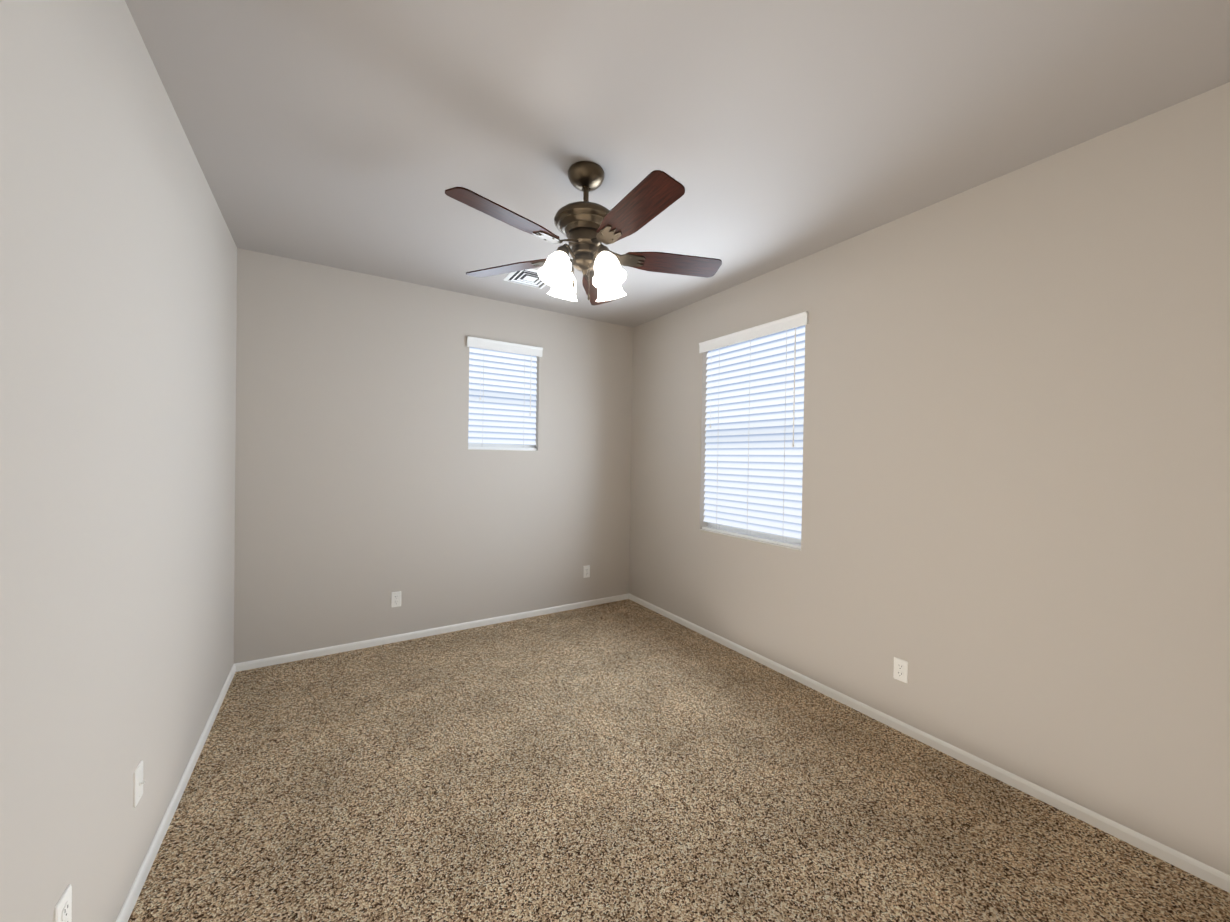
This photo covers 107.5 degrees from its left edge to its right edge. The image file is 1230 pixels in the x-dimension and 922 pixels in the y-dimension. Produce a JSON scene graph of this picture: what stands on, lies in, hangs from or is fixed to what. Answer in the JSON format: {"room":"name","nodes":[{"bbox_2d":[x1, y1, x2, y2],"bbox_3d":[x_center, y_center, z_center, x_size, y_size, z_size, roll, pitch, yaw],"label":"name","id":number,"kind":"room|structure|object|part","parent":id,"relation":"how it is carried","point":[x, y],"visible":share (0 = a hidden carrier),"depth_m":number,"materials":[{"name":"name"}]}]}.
{"room":"empty bedroom","nodes":[
{"label":"empty bedroom","id":0,"kind":"room"},
{"bbox_2d":[0,0,236,921],"bbox_3d":[-1.407,0.029,1.107,0.160,2.740,4.499,1,1,-32],"label":"wall","id":1,"kind":"structure","parent":0,"point":[118,286],"depth_m":1.21,"materials":[{"name":"beige paint"}]},
{"bbox_2d":[54,884,71,921],"bbox_3d":[-1.282,1.067,1.050,0.008,0.115,0.070,1,1,-32],"label":"electrical outlet","id":2,"kind":"object","parent":1,"relation":"attached to","point":[63,910],"visible":1,"depth_m":1.05,"materials":[{"name":"white plastic"}]},
{"bbox_2d":[133,760,144,807],"bbox_3d":[-1.538,1.044,1.465,0.018,0.115,0.070,1,1,-32],"label":"cable wall plate","id":3,"kind":"object","parent":1,"relation":"attached to","point":[139,782],"visible":0.96,"depth_m":1.45,"materials":[{"name":"white plastic"}]},
{"bbox_2d":[116,664,235,921],"bbox_3d":[-1.355,1.374,1.165,0.012,0.052,4.179,1,1,-32],"label":"baseboard","id":4,"kind":"structure","parent":1,"relation":"attached to","point":[124,915],"depth_m":1.72,"materials":[{"name":"white wood"}]},
{"bbox_2d":[234,248,632,663],"bbox_3d":[-1.188,0.010,3.811,3.096,2.740,0.160,1,1,-32],"label":"wall","id":5,"kind":"structure","parent":0,"point":[367,482],"depth_m":3.44,"materials":[{"name":"beige paint"}]},
{"bbox_2d":[391,591,400,607],"bbox_3d":[-1.663,1.053,3.430,0.070,0.115,0.008,1,1,-32],"label":"electrical outlet","id":6,"kind":"object","parent":5,"relation":"attached to","point":[395,599],"visible":1,"depth_m":3.43,"materials":[{"name":"white plastic"}]},
{"bbox_2d":[235,593,628,671],"bbox_3d":[-1.163,1.355,3.749,3.096,0.052,0.012,1,1,-32],"label":"baseboard","id":7,"kind":"structure","parent":5,"relation":"attached to","point":[265,662],"depth_m":3.48,"materials":[{"name":"white wood"}]},
{"bbox_2d":[468,449,533,450],"bbox_3d":[-0.969,-0.094,3.904,0.611,0.004,0.083,1,1,-32],"label":"window sill","id":8,"kind":"structure","parent":5,"relation":"attached to","point":[488,449],"depth_m":3.85,"materials":[{"name":"white"}]},
{"bbox_2d":[468,347,536,449],"bbox_3d":[-0.983,-0.547,3.934,0.613,0.908,0.123,1,1,-32],"label":"window","id":9,"kind":"structure","parent":5,"relation":"in","point":[499,414],"depth_m":3.89,"materials":[{"name":"white plastic"}]},
{"bbox_2d":[481,365,483,446],"bbox_3d":[-1.107,-0.538,3.792,0.002,0.838,0.002,1,1,-32],"label":"blind cord","id":10,"kind":"object","parent":9,"relation":"hanging from","point":[483,390],"depth_m":3.79,"materials":[{"name":"white fabric"}]},
{"bbox_3d":[-0.963,-0.547,3.902,0.601,0.898,0.048,1,1,-32],"label":"far window blind rails","id":11,"kind":"part","parent":9,"relation":"part of","materials":[{"name":"white plastic"}]},
{"bbox_2d":[480,356,531,415],"bbox_3d":[-0.931,-0.670,3.872,0.456,0.539,0.018,1,1,-32],"label":"blind wand","id":12,"kind":"object","parent":9,"relation":"hanging from","point":[530,387],"visible":0.92,"depth_m":3.99,"materials":[{"name":"white plastic"}]},
{"bbox_2d":[523,363,524,447],"bbox_3d":[-0.802,-0.534,3.984,0.002,0.838,0.002,1,1,-32],"label":"blind cord","id":13,"kind":"object","parent":9,"relation":"hanging from","point":[524,363],"depth_m":3.98,"materials":[{"name":"white fabric"}]},
{"bbox_2d":[467,336,542,356],"bbox_3d":[-0.925,-0.971,3.848,0.657,0.080,0.021,1,1,-32],"label":"window valance","id":14,"kind":"object","parent":5,"relation":"attached to","point":[482,343],"visible":0.91,"depth_m":3.83,"materials":[{"name":"white wood"}]},
{"bbox_2d":[583,565,589,577],"bbox_3d":[-0.271,1.056,4.309,0.070,0.115,0.008,1,1,-32],"label":"electrical outlet","id":15,"kind":"object","parent":5,"relation":"attached to","point":[586,571],"visible":1,"depth_m":4.30,"materials":[{"name":"white plastic"}]},
{"bbox_2d":[125,0,1229,327],"bbox_3d":[-0.008,-1.386,1.965,3.416,0.120,4.499,1,1,-32],"label":"ceiling","id":16,"kind":"structure","parent":0,"point":[359,136],"depth_m":1.70,"materials":[{"name":"grey paint"}]},
{"bbox_2d":[503,269,546,288],"bbox_3d":[-0.623,-1.343,3.316,0.310,0.009,0.310,1,1,-32],"label":"ceiling vent","id":17,"kind":"object","parent":16,"relation":"in","point":[529,277],"visible":0.81,"depth_m":3.32,"materials":[{"name":"white metal"}]},
{"bbox_2d":[445,161,721,305],"bbox_3d":[-0.118,-1.022,2.042,1.284,0.614,1.237,1,1,-32],"label":"ceiling fan","id":18,"kind":"object","parent":16,"relation":"hanging from","point":[586,227],"visible":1,"depth_m":2.00,"materials":[{"name":"brown wood"}]},
{"bbox_3d":[-0.420,-0.956,1.768,0.138,0.037,0.477,1,1,42],"label":"blade","id":19,"kind":"part","parent":18,"relation":"part of","materials":[{"name":"brown wood"}]},
{"bbox_3d":[-0.526,-0.962,2.254,0.477,0.037,0.138,1,1,24],"label":"blade","id":20,"kind":"part","parent":18,"relation":"part of","materials":[{"name":"brown wood"}]},
{"bbox_3d":[-0.261,-0.849,1.968,0.146,0.150,0.152,0,1,-44],"label":"lamp shade","id":21,"kind":"part","parent":18,"relation":"part of","materials":[{"name":"white glass"}]},
{"bbox_3d":[-0.256,-0.851,2.206,0.152,0.150,0.146,0,1,-44],"label":"lamp shade","id":22,"kind":"part","parent":18,"relation":"part of","materials":[{"name":"white glass"}]},
{"bbox_3d":[-0.213,-0.934,2.012,0.110,0.067,0.056,0,1,-44],"label":"light arm","id":23,"kind":"part","parent":18,"relation":"part of"},
{"bbox_3d":[-0.096,-0.957,2.505,0.138,0.037,0.477,1,0,6],"label":"blade","id":24,"kind":"part","parent":18,"relation":"part of","materials":[{"name":"brown wood"}]},
{"bbox_3d":[-0.067,-0.931,2.009,0.056,0.067,0.110,0,1,-44],"label":"light arm","id":25,"kind":"part","parent":18,"relation":"part of"},
{"bbox_3d":[-0.024,-0.845,1.963,0.152,0.150,0.146,0,1,-44],"label":"lamp shade","id":26,"kind":"part","parent":18,"relation":"part of","materials":[{"name":"white glass"}]},
{"bbox_3d":[-0.018,-0.847,2.201,0.146,0.150,0.152,0,1,-44],"label":"lamp shade","id":27,"kind":"part","parent":18,"relation":"part of","materials":[{"name":"white glass"}]},
{"bbox_3d":[0.075,-0.948,1.718,0.138,0.037,0.477,1,1,-30],"label":"blade","id":28,"kind":"part","parent":18,"relation":"part of","materials":[{"name":"brown wood"}]},
{"bbox_3d":[0.276,-0.949,2.173,0.477,0.037,0.138,1,0,-12],"label":"blade","id":29,"kind":"part","parent":18,"relation":"part of","materials":[{"name":"brown wood"}]},
{"bbox_2d":[128,599,1229,921],"bbox_3d":[-0.052,1.473,1.988,3.416,0.120,4.499,1,1,-32],"label":"floor","id":30,"kind":"structure","parent":0,"point":[624,761],"depth_m":1.84,"materials":[{"name":"carpet"}]},
{"bbox_2d":[629,82,1229,874],"bbox_3d":[1.347,0.058,2.845,0.160,2.740,4.499,1,1,-32],"label":"wall","id":31,"kind":"structure","parent":0,"point":[1015,544],"depth_m":2.00,"materials":[{"name":"beige paint"}]},
{"bbox_2d":[700,529,800,550],"bbox_3d":[0.986,0.571,3.339,0.083,0.004,0.945,1,1,-32],"label":"window sill","id":32,"kind":"structure","parent":31,"relation":"attached to","point":[752,539],"depth_m":3.25,"materials":[{"name":"white"}]},
{"bbox_2d":[699,311,807,352],"bbox_3d":[0.961,-0.920,3.296,0.021,0.080,0.991,1,1,-32],"label":"window valance","id":33,"kind":"object","parent":31,"relation":"attached to","point":[784,324],"visible":0.91,"depth_m":3.21,"materials":[{"name":"white wood"}]},
{"bbox_2d":[702,325,804,548],"bbox_3d":[1.032,-0.187,3.354,0.123,1.521,0.947,1,1,-32],"label":"window","id":34,"kind":"structure","parent":31,"relation":"in","point":[765,480],"depth_m":3.28,"materials":[{"name":"white plastic"}]},
{"bbox_2d":[716,348,719,528],"bbox_3d":[0.819,-0.182,3.589,0.002,1.451,0.002,1,1,-32],"label":"blind cord","id":35,"kind":"object","parent":34,"relation":"hanging from","point":[719,348],"depth_m":3.59,"materials":[{"name":"white fabric"}]},
{"bbox_2d":[747,340,750,520],"bbox_3d":[0.986,-0.178,3.325,0.002,1.451,0.002,1,1,-32],"label":"blind cord","id":36,"kind":"object","parent":34,"relation":"hanging from","point":[748,443],"depth_m":3.33,"materials":[{"name":"white fabric"}]},
{"bbox_3d":[1.000,-0.188,3.334,0.048,1.511,0.935,1,1,-32],"label":"right window blind rails","id":37,"kind":"part","parent":34,"relation":"part of","materials":[{"name":"white plastic"}]},
{"bbox_2d":[709,328,795,446],"bbox_3d":[0.976,-0.493,3.301,0.018,0.790,0.790,1,1,-32],"label":"blind wand","id":38,"kind":"object","parent":34,"relation":"hanging from","point":[794,388],"visible":0.94,"depth_m":2.97,"materials":[{"name":"white plastic"}]},
{"bbox_2d":[783,334,786,518],"bbox_3d":[1.152,-0.173,3.062,0.002,1.451,0.002,1,1,-32],"label":"blind cord","id":39,"kind":"object","parent":34,"relation":"hanging from","point":[786,334],"depth_m":3.06,"materials":[{"name":"white fabric"}]},
{"bbox_2d":[893,657,907,682],"bbox_3d":[1.518,1.112,2.400,0.008,0.115,0.070,1,1,-32],"label":"electrical outlet","id":40,"kind":"object","parent":31,"relation":"attached to","point":[900,672],"visible":1,"depth_m":2.40,"materials":[{"name":"white plastic"}]},
{"bbox_2d":[629,593,1229,892],"bbox_3d":[1.253,1.401,2.811,0.012,0.052,4.179,1,1,-32],"label":"baseboard","id":41,"kind":"structure","parent":31,"relation":"attached to","point":[1199,869],"depth_m":2.03,"materials":[{"name":"white wood"}]}
]}

